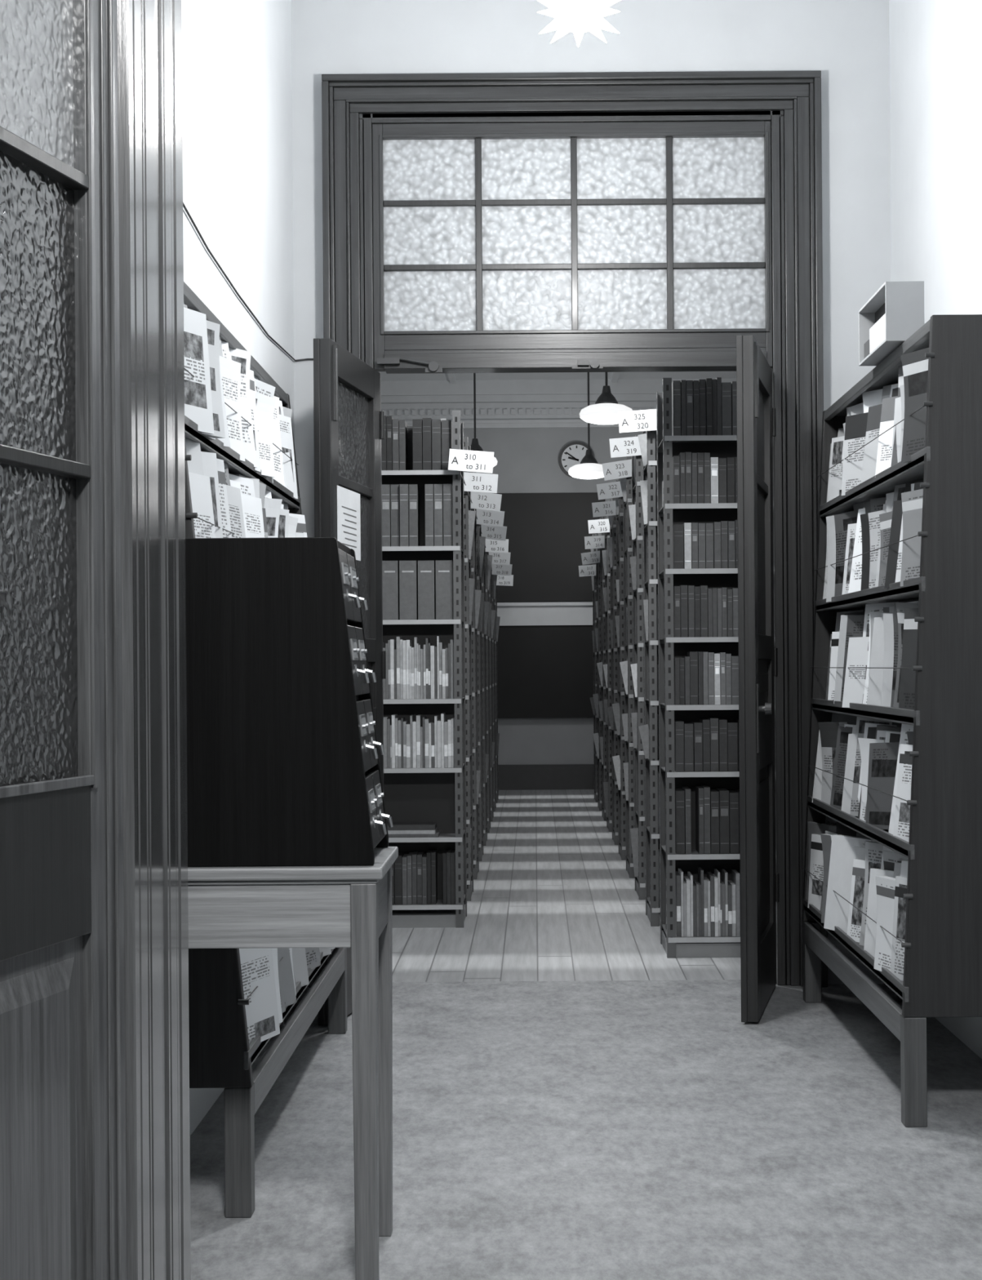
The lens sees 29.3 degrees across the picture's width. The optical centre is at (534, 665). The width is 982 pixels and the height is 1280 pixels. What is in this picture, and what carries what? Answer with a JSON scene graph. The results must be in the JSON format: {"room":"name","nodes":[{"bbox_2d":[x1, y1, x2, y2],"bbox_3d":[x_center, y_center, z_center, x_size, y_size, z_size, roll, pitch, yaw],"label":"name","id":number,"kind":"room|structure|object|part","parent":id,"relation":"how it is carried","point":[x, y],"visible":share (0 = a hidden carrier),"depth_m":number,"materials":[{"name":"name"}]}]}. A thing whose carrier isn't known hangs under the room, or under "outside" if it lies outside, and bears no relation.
{"room":"library","nodes":[
{"label":"library","id":0,"kind":"room"},
{"bbox_2d":[181,0,294,1135],"bbox_3d":[-0.915,-0.724,4.995,0.120,3.750,3.390,0,0,0],"label":"wall","id":1,"kind":"structure","parent":0,"point":[237,81],"depth_m":5.51,"materials":[{"name":"paint"}]},
{"bbox_2d":[182,202,313,361],"bbox_3d":[-0.805,-1.233,5.023,0.102,0.361,3.328,0,0,0],"label":"cable","id":2,"kind":"object","parent":1,"relation":"attached to","point":[184,206],"depth_m":5.29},
{"bbox_2d":[463,427,642,764],"bbox_3d":[-0.005,-0.731,17.375,7.600,3.750,0.150,0,0,0],"label":"wall","id":3,"kind":"structure","parent":0,"point":[527,459],"depth_m":17.30,"materials":[{"name":"grey paint"}]},
{"bbox_2d":[497,602,592,626],"bbox_3d":[0.047,-0.471,17.250,2.900,0.210,0.100,0,0,0],"label":"rail","id":4,"kind":"object","parent":3,"relation":"attached to","point":[509,613],"depth_m":17.23,"materials":[{"name":"grey wood"}]},
{"bbox_2d":[497,625,593,718],"bbox_3d":[0.050,0.059,17.274,2.900,0.850,0.049,0,0,0],"label":"blackboard","id":5,"kind":"object","parent":3,"relation":"attached to","point":[544,671],"depth_m":17.25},
{"bbox_2d":[497,764,594,790],"bbox_3d":[0.007,1.029,17.280,7.200,0.230,0.040,0,0,0],"label":"baseboard","id":6,"kind":"structure","parent":3,"relation":"attached to","point":[542,776],"depth_m":17.26,"materials":[{"name":"wood"}]},
{"bbox_2d":[493,492,604,601],"bbox_3d":[0.012,-1.086,17.285,1.280,1.000,0.029,0,0,0],"label":"blackboard","id":7,"kind":"object","parent":3,"relation":"attached to","point":[546,532],"visible":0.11,"depth_m":17.27,"materials":[{"name":"stone"}]},
{"bbox_2d":[381,378,736,428],"bbox_3d":[-0.018,-2.396,17.220,7.200,0.420,0.160,0,0,0],"label":"crown molding","id":8,"kind":"structure","parent":3,"relation":"attached to","point":[523,403],"depth_m":17.18,"materials":[{"name":"paint"}]},
{"bbox_2d":[558,441,594,478],"bbox_3d":[0.386,-1.889,17.270,0.330,0.330,0.059,0,0,0],"label":"wall clock","id":9,"kind":"object","parent":3,"relation":"attached to","point":[572,454],"visible":0.6,"depth_m":17.25,"materials":[{"name":"metal"}]},
{"bbox_2d":[381,371,736,383],"bbox_3d":[-0.019,-2.611,12.250,7.600,0.190,10.500,0,0,0],"label":"ceiling","id":10,"kind":"structure","parent":0,"point":[614,376],"depth_m":16.92,"materials":[{"name":"grey paint"}]},
{"bbox_2d":[470,373,497,466],"bbox_3d":[-0.475,-2.078,14.900,0.356,1.050,0.356,0,0,0],"label":"pendant lamp","id":11,"kind":"object","parent":10,"relation":"hanging from","point":[474,446],"visible":0.25,"depth_m":14.89,"materials":[{"name":"metal"}]},
{"bbox_3d":[-0.476,-2.140,14.900,0.150,0.925,0.150,0,0,0],"label":"stem and gallery","id":12,"kind":"part","parent":11,"relation":"part of","materials":[{"name":"metal"}]},
{"bbox_3d":[-0.472,-1.615,14.900,0.356,0.125,0.356,0,0,0],"label":"lamp shade","id":13,"kind":"part","parent":11,"relation":"part of","materials":[{"name":"white glass"}]},
{"bbox_2d":[568,372,604,479],"bbox_3d":[0.455,-2.089,15.800,0.356,1.040,0.356,0,0,0],"label":"pendant lamp","id":14,"kind":"object","parent":10,"relation":"hanging from","point":[588,468],"visible":0.8,"depth_m":15.71,"materials":[{"name":"metal"}]},
{"bbox_3d":[0.458,-1.632,15.800,0.356,0.125,0.356,0,0,0],"label":"lamp shade","id":15,"kind":"part","parent":14,"relation":"part of","materials":[{"name":"white glass"}]},
{"bbox_3d":[0.454,-2.152,15.800,0.150,0.915,0.150,0,0,0],"label":"stem and gallery","id":16,"kind":"part","parent":14,"relation":"part of","materials":[{"name":"metal"}]},
{"bbox_2d":[579,372,632,424],"bbox_3d":[0.465,-2.090,12.200,0.356,1.040,0.356,0,0,0],"label":"pendant lamp","id":17,"kind":"object","parent":10,"relation":"hanging from","point":[605,411],"visible":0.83,"depth_m":12.10,"materials":[{"name":"metal"}]},
{"bbox_3d":[0.468,-1.632,12.200,0.356,0.125,0.356,0,0,0],"label":"lamp shade","id":18,"kind":"part","parent":17,"relation":"part of","materials":[{"name":"white glass"}]},
{"bbox_3d":[0.464,-2.152,12.200,0.150,0.915,0.150,0,0,0],"label":"stem and gallery","id":19,"kind":"part","parent":17,"relation":"part of","materials":[{"name":"metal"}]},
{"bbox_2d":[537,0,620,47],"bbox_3d":[0.119,-2.170,5.150,0.230,0.875,0.230,0,0,0],"label":"pendant lamp","id":20,"kind":"object","parent":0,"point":[578,17],"visible":1,"depth_m":5.12,"materials":[{"name":"white"}]},
{"bbox_2d":[190,789,981,1279],"bbox_3d":[0.009,1.194,7.950,7.600,0.100,19.100,0,0,0],"label":"floor","id":21,"kind":"structure","parent":0,"point":[587,1130],"depth_m":4.70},
{"bbox_2d":[183,281,346,1217],"bbox_3d":[-0.722,0.149,4.898,0.304,2.000,2.020,0,0,0],"label":"magazine rack","id":22,"kind":"object","parent":21,"relation":"on","point":[242,475],"visible":0.28,"depth_m":4.20,"materials":[{"name":"brown wood"}]},
{"bbox_2d":[187,846,398,1279],"bbox_3d":[-0.553,0.759,3.620,0.558,0.778,0.400,0,0,0],"label":"side table","id":23,"kind":"object","parent":21,"relation":"on","point":[322,906],"visible":0.47,"depth_m":3.43,"materials":[{"name":"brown wood"}]},
{"bbox_2d":[185,537,393,866],"bbox_3d":[-0.556,0.068,3.623,0.551,0.603,0.355,0,0,0],"label":"card catalog","id":24,"kind":"object","parent":23,"relation":"on","point":[283,766],"visible":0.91,"depth_m":3.44,"materials":[{"name":"brown wood"}]},
{"bbox_3d":[-0.310,0.773,3.454,0.048,0.747,0.048,0,0,0],"label":"leg","id":25,"kind":"part","parent":23,"relation":"part of","materials":[{"name":"grey wood"}]},
{"bbox_3d":[-0.310,0.773,3.786,0.048,0.747,0.048,0,0,0],"label":"leg","id":26,"kind":"part","parent":23,"relation":"part of","materials":[{"name":"grey wood"}]},
{"bbox_2d":[381,410,493,928],"bbox_3d":[-1.294,0.024,8.383,2.248,2.260,0.433,0,0,0],"label":"bookcase","id":27,"kind":"object","parent":21,"relation":"on","point":[424,464],"visible":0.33,"depth_m":8.22,"materials":[{"name":"painted metal"},{"name":"cloth"},{"name":"paper"}]},
{"bbox_2d":[381,415,455,905],"bbox_3d":[-1.369,-0.025,8.398,2.078,2.157,0.373,0,0,0],"label":"books","id":28,"kind":"object","parent":27,"relation":"on","point":[412,589],"depth_m":8.22,"materials":[{"name":"grey paper"}]},
{"bbox_2d":[463,436,497,901],"bbox_3d":[-1.294,0.022,9.313,2.248,2.262,0.433,0,0,0],"label":"bookcase","id":29,"kind":"object","parent":21,"relation":"on","point":[473,482],"visible":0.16,"depth_m":9.13,"materials":[{"name":"painted metal"},{"name":"cloth"},{"name":"paper"}]},
{"bbox_3d":[-1.367,0.024,9.329,2.101,2.260,0.402,0,0,0],"label":"shelving frame","id":30,"kind":"part","parent":29,"relation":"part of","materials":[{"name":"grey metal"}]},
{"bbox_2d":[468,510,475,836],"bbox_3d":[-1.347,-0.028,9.328,2.125,2.162,0.374,0,0,0],"label":"books","id":31,"kind":"object","parent":29,"relation":"on","point":[471,513],"depth_m":9.23,"materials":[{"name":"grey paper"}]},
{"bbox_2d":[471,471,502,879],"bbox_3d":[-1.293,0.021,10.243,2.250,2.264,0.433,0,0,0],"label":"bookcase","id":32,"kind":"object","parent":21,"relation":"on","point":[479,500],"visible":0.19,"depth_m":10.06,"materials":[{"name":"painted metal"},{"name":"cloth"},{"name":"paper"}]},
{"bbox_3d":[-1.367,0.024,10.259,2.101,2.260,0.402,0,0,0],"label":"shelving frame","id":33,"kind":"part","parent":32,"relation":"part of","materials":[{"name":"grey metal"}]},
{"bbox_2d":[475,589,481,804],"bbox_3d":[-1.346,-0.028,10.258,2.116,2.163,0.374,0,0,0],"label":"books","id":34,"kind":"object","parent":32,"relation":"on","point":[477,593],"depth_m":10.27,"materials":[{"name":"grey paper"}]},
{"bbox_2d":[476,509,504,861],"bbox_3d":[-1.293,0.022,11.173,2.250,2.262,0.433,0,0,0],"label":"bookcase","id":35,"kind":"object","parent":21,"relation":"on","point":[489,517],"visible":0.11,"depth_m":10.99,"materials":[{"name":"painted metal"},{"name":"cloth"},{"name":"paper"}]},
{"bbox_3d":[-1.367,0.024,11.189,2.101,2.260,0.402,0,0,0],"label":"shelving frame","id":36,"kind":"part","parent":35,"relation":"part of","materials":[{"name":"grey metal"}]},
{"bbox_2d":[479,536,485,631],"bbox_3d":[-1.347,-0.028,11.188,2.125,2.162,0.374,0,0,0],"label":"books","id":37,"kind":"object","parent":35,"relation":"on","point":[482,539],"depth_m":11.09,"materials":[{"name":"grey paper"}]},
{"bbox_2d":[481,524,506,845],"bbox_3d":[-1.293,0.021,12.103,2.250,2.264,0.433,0,0,0],"label":"bookcase","id":38,"kind":"object","parent":21,"relation":"on","point":[491,532],"visible":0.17,"depth_m":11.92,"materials":[{"name":"painted metal"},{"name":"cloth"},{"name":"paper"}]},
{"bbox_3d":[-1.367,0.024,12.119,2.101,2.260,0.402,0,0,0],"label":"shelving frame","id":39,"kind":"part","parent":38,"relation":"part of","materials":[{"name":"grey metal"}]},
{"bbox_2d":[484,601,489,782],"bbox_3d":[-1.346,-0.028,12.118,2.116,2.163,0.374,0,0,0],"label":"books","id":40,"kind":"object","parent":38,"relation":"on","point":[486,604],"depth_m":12.13,"materials":[{"name":"grey paper"}]},
{"bbox_2d":[484,538,508,832],"bbox_3d":[-1.294,0.022,13.033,2.247,2.262,0.433,0,0,0],"label":"bookcase","id":41,"kind":"object","parent":21,"relation":"on","point":[491,545],"visible":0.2,"depth_m":12.85,"materials":[{"name":"painted metal"},{"name":"cloth"},{"name":"paper"}]},
{"bbox_3d":[-1.367,0.024,13.049,2.101,2.260,0.402,0,0,0],"label":"shelving frame","id":42,"kind":"part","parent":41,"relation":"part of","materials":[{"name":"grey metal"}]},
{"bbox_2d":[487,555,493,785],"bbox_3d":[-1.347,-0.028,13.048,2.125,2.162,0.374,0,0,0],"label":"books","id":43,"kind":"object","parent":41,"relation":"on","point":[489,557],"depth_m":12.95,"materials":[{"name":"grey paper"}]},
{"bbox_2d":[488,551,511,821],"bbox_3d":[-1.294,0.021,13.963,2.248,2.264,0.433,0,0,0],"label":"bookcase","id":44,"kind":"object","parent":21,"relation":"on","point":[504,558],"visible":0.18,"depth_m":13.78,"materials":[{"name":"metal"}]},
{"bbox_3d":[-1.367,0.024,13.979,2.101,2.260,0.402,0,0,0],"label":"shelving frame","id":45,"kind":"part","parent":44,"relation":"part of","materials":[{"name":"grey metal"}]},
{"bbox_2d":[491,609,495,767],"bbox_3d":[-1.346,-0.028,13.978,2.116,2.163,0.374,0,0,0],"label":"books","id":46,"kind":"object","parent":44,"relation":"on","point":[493,612],"depth_m":13.99,"materials":[{"name":"grey paper"}]},
{"bbox_2d":[491,564,512,811],"bbox_3d":[-1.293,0.022,14.893,2.249,2.262,0.433,0,0,0],"label":"bookcase","id":47,"kind":"object","parent":21,"relation":"on","point":[497,569],"visible":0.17,"depth_m":14.71,"materials":[{"name":"metal"}]},
{"bbox_3d":[-1.367,0.024,14.909,2.101,2.260,0.402,0,0,0],"label":"shelving frame","id":48,"kind":"part","parent":47,"relation":"part of","materials":[{"name":"grey metal"}]},
{"bbox_2d":[493,574,497,639],"bbox_3d":[-1.347,-0.028,14.908,2.125,2.162,0.374,0,0,0],"label":"books","id":49,"kind":"object","parent":47,"relation":"on","point":[495,575],"depth_m":14.81,"materials":[{"name":"grey paper"}]},
{"bbox_2d":[494,574,513,803],"bbox_3d":[-1.294,0.021,15.823,2.247,2.264,0.433,0,0,0],"label":"bookcase","id":50,"kind":"object","parent":21,"relation":"on","point":[507,580],"visible":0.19,"depth_m":15.64,"materials":[{"name":"metal"}]},
{"bbox_3d":[-1.367,0.024,15.839,2.101,2.260,0.402,0,0,0],"label":"shelving frame","id":51,"kind":"part","parent":50,"relation":"part of","materials":[{"name":"grey metal"}]},
{"bbox_2d":[496,616,500,755],"bbox_3d":[-1.346,-0.028,15.838,2.116,2.163,0.374,0,0,0],"label":"books","id":52,"kind":"object","parent":50,"relation":"on","point":[498,618],"depth_m":15.85,"materials":[{"name":"grey paper"}]},
{"bbox_2d":[578,533,597,802],"bbox_3d":[1.485,0.001,15.823,2.230,2.265,0.433,0,0,0],"label":"bookcase","id":53,"kind":"object","parent":21,"relation":"on","point":[586,570],"visible":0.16,"depth_m":15.64,"materials":[{"name":"metal"}]},
{"bbox_2d":[590,548,595,715],"bbox_3d":[1.528,-0.040,15.838,2.128,2.184,0.374,0,0,0],"label":"books","id":54,"kind":"object","parent":53,"relation":"on","point":[592,566],"depth_m":15.82,"materials":[{"name":"paper"}]},
{"bbox_3d":[1.550,0.003,15.839,2.101,2.260,0.402,0,0,0],"label":"shelving frame","id":55,"kind":"part","parent":53,"relation":"part of","materials":[{"name":"grey metal"}]},
{"bbox_2d":[581,533,601,810],"bbox_3d":[1.484,0.003,14.893,2.232,2.260,0.433,0,0,0],"label":"bookcase","id":56,"kind":"object","parent":21,"relation":"on","point":[589,557],"visible":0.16,"depth_m":14.71,"materials":[{"name":"metal"}]},
{"bbox_2d":[592,533,599,758],"bbox_3d":[1.524,-0.037,14.908,2.137,2.178,0.374,0,0,0],"label":"books","id":57,"kind":"object","parent":56,"relation":"on","point":[596,553],"depth_m":14.86,"materials":[{"name":"paper"}]},
{"bbox_3d":[1.550,0.003,14.909,2.101,2.260,0.402,0,0,0],"label":"shelving frame","id":58,"kind":"part","parent":56,"relation":"part of","materials":[{"name":"grey metal"}]},
{"bbox_2d":[584,515,606,820],"bbox_3d":[1.485,0.001,13.963,2.229,2.264,0.433,0,0,0],"label":"bookcase","id":59,"kind":"object","parent":21,"relation":"on","point":[597,541],"visible":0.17,"depth_m":13.78,"materials":[{"name":"painted metal"}]},
{"bbox_2d":[596,533,603,764],"bbox_3d":[1.522,-0.040,13.978,2.132,2.184,0.374,0,0,0],"label":"books","id":60,"kind":"object","parent":59,"relation":"on","point":[600,665],"depth_m":13.96,"materials":[{"name":"paper"}]},
{"bbox_3d":[1.550,0.003,13.979,2.101,2.260,0.402,0,0,0],"label":"shelving frame","id":61,"kind":"part","parent":59,"relation":"part of","materials":[{"name":"grey metal"}]},
{"bbox_2d":[587,515,612,831],"bbox_3d":[1.485,0.001,13.033,2.230,2.265,0.433,0,0,0],"label":"bookcase","id":62,"kind":"object","parent":21,"relation":"on","point":[598,526],"visible":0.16,"depth_m":12.85,"materials":[{"name":"painted metal"}]},
{"bbox_2d":[601,515,608,817],"bbox_3d":[1.531,-0.040,13.048,2.120,2.185,0.374,0,0,0],"label":"books","id":63,"kind":"object","parent":62,"relation":"on","point":[605,553],"depth_m":13.13,"materials":[{"name":"paper"}]},
{"bbox_3d":[1.550,0.003,13.049,2.101,2.260,0.402,0,0,0],"label":"shelving frame","id":64,"kind":"part","parent":62,"relation":"part of","materials":[{"name":"grey metal"}]},
{"bbox_2d":[591,497,618,844],"bbox_3d":[1.485,0.001,12.103,2.231,2.265,0.433,0,0,0],"label":"bookcase","id":65,"kind":"object","parent":21,"relation":"on","point":[608,508],"visible":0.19,"depth_m":11.92,"materials":[{"name":"painted metal"}]},
{"bbox_2d":[606,515,613,729],"bbox_3d":[1.528,-0.040,12.118,2.128,2.184,0.374,0,0,0],"label":"books","id":66,"kind":"object","parent":65,"relation":"on","point":[611,540],"depth_m":12.12,"materials":[{"name":"paper"}]},
{"bbox_3d":[1.550,0.003,12.119,2.101,2.260,0.402,0,0,0],"label":"shelving frame","id":67,"kind":"part","parent":65,"relation":"part of","materials":[{"name":"grey metal"}]},
{"bbox_2d":[596,478,626,860],"bbox_3d":[1.484,0.003,11.173,2.232,2.260,0.433,0,0,0],"label":"bookcase","id":68,"kind":"object","parent":21,"relation":"on","point":[609,490],"visible":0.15,"depth_m":10.99,"materials":[{"name":"painted metal"}]},
{"bbox_2d":[612,497,620,790],"bbox_3d":[1.524,-0.037,11.188,2.137,2.178,0.374,0,0,0],"label":"books","id":69,"kind":"object","parent":68,"relation":"on","point":[616,707],"depth_m":11.15,"materials":[{"name":"paper"}]},
{"bbox_3d":[1.550,0.003,11.189,2.101,2.260,0.402,0,0,0],"label":"shelving frame","id":70,"kind":"part","parent":68,"relation":"part of","materials":[{"name":"grey metal"}]},
{"bbox_2d":[601,456,635,878],"bbox_3d":[1.484,0.001,10.243,2.233,2.264,0.433,0,0,0],"label":"bookcase","id":71,"kind":"object","parent":21,"relation":"on","point":[622,469],"visible":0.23,"depth_m":10.06,"materials":[{"name":"painted metal"}]},
{"bbox_2d":[619,477,628,800],"bbox_3d":[1.522,-0.040,10.258,2.132,2.184,0.374,0,0,0],"label":"books","id":72,"kind":"object","parent":71,"relation":"on","point":[624,481],"depth_m":10.24,"materials":[{"name":"paper"}]},
{"bbox_3d":[1.550,0.003,10.259,2.101,2.260,0.402,0,0,0],"label":"shelving frame","id":73,"kind":"part","parent":71,"relation":"part of","materials":[{"name":"grey metal"}]},
{"bbox_2d":[608,435,645,899],"bbox_3d":[1.485,0.001,9.313,2.230,2.265,0.433,0,0,0],"label":"bookcase","id":74,"kind":"object","parent":21,"relation":"on","point":[621,446],"visible":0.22,"depth_m":9.13,"materials":[{"name":"metal"}]},
{"bbox_2d":[628,455,638,876],"bbox_3d":[1.531,-0.040,9.328,2.120,2.185,0.374,0,0,0],"label":"books","id":75,"kind":"object","parent":74,"relation":"on","point":[633,508],"depth_m":9.41,"materials":[{"name":"paper"}]},
{"bbox_3d":[1.550,0.003,9.329,2.101,2.260,0.402,0,0,0],"label":"shelving frame","id":76,"kind":"part","parent":74,"relation":"part of","materials":[{"name":"grey metal"}]},
{"bbox_2d":[617,408,660,926],"bbox_3d":[1.485,0.001,8.383,2.230,2.265,0.433,0,0,0],"label":"bookcase","id":77,"kind":"object","parent":21,"relation":"on","point":[644,420],"visible":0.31,"depth_m":8.20,"materials":[{"name":"metal"}]},
{"bbox_2d":[637,430,660,906],"bbox_3d":[1.528,-0.040,8.398,2.128,2.184,0.374,0,0,0],"label":"books","id":78,"kind":"object","parent":77,"relation":"on","point":[649,732],"depth_m":8.20,"materials":[{"name":"paper"}]},
{"bbox_3d":[1.550,0.003,8.399,2.101,2.260,0.402,0,0,0],"label":"shelving frame","id":79,"kind":"part","parent":77,"relation":"part of","materials":[{"name":"grey metal"}]},
{"bbox_2d":[656,377,740,958],"bbox_3d":[1.558,0.001,7.509,2.101,2.264,0.402,0,0,0],"label":"bookcase","id":80,"kind":"object","parent":21,"relation":"on","point":[697,534],"visible":0.31,"depth_m":7.33,"materials":[{"name":"metal"}]},
{"bbox_2d":[802,314,981,1127],"bbox_3d":[1.079,0.136,5.498,0.393,2.000,1.780,0,0,0],"label":"magazine rack","id":81,"kind":"object","parent":21,"relation":"on","point":[892,868],"visible":1,"depth_m":4.84,"materials":[{"name":"grey wood"}]},
{"bbox_2d":[805,347,928,981],"bbox_3d":[1.007,-0.017,5.500,0.253,1.644,1.725,0,0,0],"label":"magazines","id":82,"kind":"object","parent":81,"relation":"on","point":[867,848],"depth_m":5.35,"materials":[{"name":"paper"}]},
{"bbox_2d":[858,280,924,365],"bbox_3d":[0.987,-0.944,5.210,0.103,0.159,0.420,0,0,0],"label":"box","id":83,"kind":"object","parent":81,"relation":"on","point":[895,312],"visible":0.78,"depth_m":5.00,"materials":[{"name":"white cardboard"}]},
{"bbox_2d":[291,0,891,987],"bbox_3d":[-0.005,-0.731,6.845,7.600,3.750,0.310,0,0,0],"label":"wall","id":84,"kind":"structure","parent":0,"point":[847,41],"depth_m":6.69,"materials":[{"name":"white paint"}]},
{"bbox_2d":[313,337,386,1025],"bbox_3d":[-0.610,0.052,6.306,0.066,2.177,0.736,0,0,8],"label":"door","id":85,"kind":"structure","parent":84,"relation":"in","point":[353,372],"depth_m":6.22,"materials":[{"name":"brown wood"}]},
{"bbox_2d":[333,344,337,421],"bbox_3d":[-0.613,-0.366,5.994,0.045,1.310,0.045,0,0,8],"label":"bolt","id":86,"kind":"object","parent":85,"relation":"attached to","point":[335,347],"visible":0.36,"depth_m":5.99,"materials":[{"name":"metal"}]},
{"bbox_2d":[337,485,360,560],"bbox_3d":[-0.609,-0.464,6.167,0.002,0.225,0.315,0,0,8],"label":"notice","id":87,"kind":"object","parent":85,"relation":"attached to","point":[348,515],"visible":0.95,"depth_m":6.17,"materials":[{"name":"paper"}]},
{"bbox_2d":[337,380,369,638],"bbox_3d":[-0.618,-0.511,6.306,0.006,0.840,0.522,0,0,8],"label":"glazing","id":88,"kind":"object","parent":85,"relation":"attached to","point":[353,406],"visible":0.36,"depth_m":6.42,"materials":[{"name":"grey glass"}]},
{"bbox_2d":[372,120,772,373],"bbox_3d":[0.134,-1.486,6.705,1.418,0.889,0.140,0,0,0],"label":"transom window","id":89,"kind":"structure","parent":84,"relation":"in","point":[624,246],"depth_m":6.70,"materials":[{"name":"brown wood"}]},
{"bbox_2d":[321,70,827,986],"bbox_3d":[0.141,-0.476,6.813,1.764,3.237,0.374,0,0,0],"label":"door frame","id":90,"kind":"structure","parent":84,"relation":"attached to","point":[791,100],"depth_m":6.66,"materials":[{"name":"brown wood"}]},
{"bbox_2d":[736,335,779,1022],"bbox_3d":[0.755,0.042,6.308,0.066,2.177,0.744,0,0,12],"label":"door","id":91,"kind":"structure","parent":84,"relation":"in","point":[757,655],"depth_m":5.95,"materials":[{"name":"brown wood"}]},
{"bbox_2d":[756,388,765,635],"bbox_3d":[0.748,-0.521,6.307,0.006,0.840,0.531,0,0,12],"label":"glazing","id":92,"kind":"object","parent":91,"relation":"attached to","point":[760,421],"visible":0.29,"depth_m":6.42,"materials":[{"name":"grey glass"}]},
{"bbox_2d":[754,342,772,752],"bbox_3d":[0.730,-0.376,5.992,0.045,1.310,0.045,0,0,12],"label":"door handle","id":93,"kind":"object","parent":91,"relation":"attached to","point":[767,708],"visible":1,"depth_m":5.98,"materials":[{"name":"metal"}]},
{"bbox_2d":[888,0,981,1058],"bbox_3d":[1.335,-0.741,4.995,0.120,3.750,3.390,0,0,0],"label":"wall","id":94,"kind":"structure","parent":0,"point":[935,46],"depth_m":5.88,"materials":[{"name":"paint"}]},
{"bbox_3d":[0.095,-0.732,3.080,4.600,3.750,0.440,0,0,0],"label":"wall partition","id":95,"kind":"structure","parent":0,"visible":0},
{"bbox_2d":[0,0,126,1279],"bbox_3d":[-0.734,-0.166,2.421,0.052,2.610,0.858,0,0,12],"label":"glazed door","id":96,"kind":"structure","parent":95,"relation":"in","point":[63,1214],"depth_m":2.67,"materials":[{"name":"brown wood"}]},
{"bbox_3d":[-0.744,-1.031,2.422,0.007,0.640,0.638,0,0,12],"label":"pale glass","id":97,"kind":"part","parent":96,"relation":"part of","materials":[{"name":"grey glass"}]},
{"bbox_3d":[-0.738,-0.263,2.422,0.007,0.855,0.638,0,0,12],"label":"dark glass","id":98,"kind":"part","parent":96,"relation":"part of","materials":[{"name":"grey glass"}]},
{"bbox_2d":[117,0,191,1279],"bbox_3d":[-0.772,-0.200,3.070,0.318,2.700,0.459,0,0,0],"label":"door frame","id":99,"kind":"structure","parent":95,"relation":"attached to","point":[150,129],"depth_m":3.02,"materials":[{"name":"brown wood"}]}
]}

